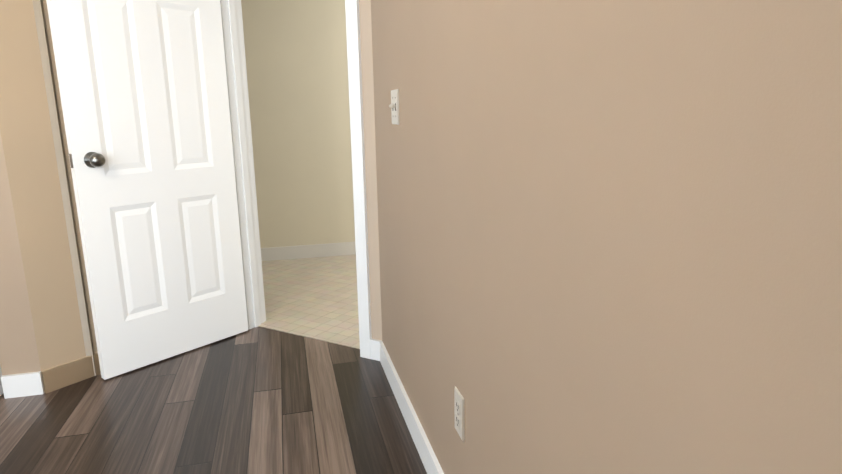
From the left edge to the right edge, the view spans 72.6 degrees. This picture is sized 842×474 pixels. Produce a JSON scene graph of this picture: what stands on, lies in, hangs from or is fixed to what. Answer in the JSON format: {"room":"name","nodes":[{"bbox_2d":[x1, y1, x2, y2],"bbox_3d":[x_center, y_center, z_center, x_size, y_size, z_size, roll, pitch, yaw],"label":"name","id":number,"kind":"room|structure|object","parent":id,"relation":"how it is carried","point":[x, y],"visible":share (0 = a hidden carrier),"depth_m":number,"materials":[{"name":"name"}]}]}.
{"room":"empty bedroom","nodes":[
{"label":"empty bedroom","id":0,"kind":"room"},
{"bbox_2d":[0,132,40,374],"bbox_3d":[-2.317,-0.512,1.985,1.509,2.440,0.115,-4,13,-13],"label":"wall","id":1,"kind":"structure","parent":0,"point":[18,350],"depth_m":2.27,"materials":[{"name":"beige paint"}]},
{"bbox_2d":[0,367,2,395],"bbox_3d":[-1.778,-0.327,2.029,0.135,2.018,0.298,-2,12,-5],"label":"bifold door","id":2,"kind":"structure","parent":1,"relation":"in","point":[1,390],"depth_m":2.32,"materials":[{"name":"white"}]},
{"bbox_2d":[0,0,97,370],"bbox_3d":[-1.354,-0.640,2.497,0.115,2.440,0.910,8,15,35],"label":"wall","id":3,"kind":"structure","parent":0,"point":[30,157],"depth_m":2.26,"materials":[{"name":"beige paint"}]},
{"bbox_2d":[41,353,100,393],"bbox_3d":[-1.281,0.513,2.709,0.014,0.095,0.910,8,15,35],"label":"baseboard","id":4,"kind":"structure","parent":3,"relation":"attached to","point":[66,374],"depth_m":2.42,"materials":[{"name":"beige wood"}]},
{"bbox_2d":[32,0,95,375],"bbox_3d":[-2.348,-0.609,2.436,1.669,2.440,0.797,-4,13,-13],"label":"door frame","id":5,"kind":"structure","parent":0,"point":[60,153],"depth_m":2.32,"materials":[{"name":"paint"}]},
{"bbox_2d":[0,327,426,473],"bbox_3d":[-1.281,0.941,1.073,3.508,0.050,4.890,-4,13,-13],"label":"floor","id":6,"kind":"structure","parent":0,"point":[258,400],"depth_m":2.14,"materials":[{"name":"brown wood"}]},
{"bbox_2d":[241,0,354,247],"bbox_3d":[0.460,-1.134,4.630,5.300,2.440,0.115,-4,13,-13],"label":"wall","id":7,"kind":"structure","parent":0,"point":[297,71],"depth_m":4.27,"materials":[{"name":"paint"}]},
{"bbox_2d":[261,242,355,260],"bbox_3d":[0.495,0.017,4.815,5.100,0.101,0.014,-4,13,-13],"label":"baseboard","id":8,"kind":"structure","parent":7,"relation":"attached to","point":[305,251],"depth_m":4.48,"materials":[{"name":"white wood"}]},
{"bbox_2d":[258,254,359,348],"bbox_3d":[0.832,0.170,4.330,4.974,0.004,3.945,6,14,29],"label":"floor","id":9,"kind":"structure","parent":0,"point":[316,298],"depth_m":3.50,"materials":[{"name":"beige tile"}]},
{"bbox_2d":[359,0,381,340],"bbox_3d":[-0.591,-0.684,2.639,1.214,2.440,0.115,6,14,29],"label":"wall","id":10,"kind":"structure","parent":0,"point":[369,139],"depth_m":2.44,"materials":[{"name":"beige paint"}]},
{"bbox_2d":[46,0,247,379],"bbox_3d":[-1.155,-0.441,2.508,0.591,2.023,0.489,-4,13,-13],"label":"entry door","id":11,"kind":"structure","parent":10,"relation":"in","point":[143,88],"depth_m":2.50,"materials":[{"name":"white wood"}]},
{"bbox_2d":[220,0,371,358],"bbox_3d":[-0.582,-0.517,2.672,0.844,2.098,0.147,6,14,29],"label":"door frame","id":12,"kind":"structure","parent":10,"relation":"attached to","point":[234,50],"depth_m":2.76,"materials":[{"name":"white wood"}]},
{"bbox_2d":[371,0,841,473],"bbox_3d":[0.271,-0.289,0.744,0.120,2.440,3.421,-4,13,-13],"label":"wall","id":13,"kind":"structure","parent":0,"point":[610,236],"depth_m":0.70,"materials":[{"name":"beige paint"}]},
{"bbox_2d":[1,339,443,473],"bbox_3d":[-1.283,0.870,1.058,2.908,0.095,4.290,-4,13,-13],"label":"baseboard","id":14,"kind":"structure","parent":13,"relation":"attached to","point":[22,385],"depth_m":2.30,"materials":[{"name":"white wood"}]},
{"bbox_2d":[389,89,399,124],"bbox_3d":[-0.095,-0.441,1.946,0.019,0.115,0.115,-4,13,-13],"label":"switch plate","id":15,"kind":"object","parent":13,"relation":"attached to","point":[394,105],"visible":1,"depth_m":1.93,"materials":[{"name":"white plastic"}]},
{"bbox_2d":[454,386,464,441],"bbox_3d":[0.094,0.441,1.428,0.008,0.115,0.070,-4,13,-13],"label":"electrical outlet","id":16,"kind":"object","parent":13,"relation":"attached to","point":[459,412],"visible":1,"depth_m":1.41,"materials":[{"name":"white plastic"}]}
]}

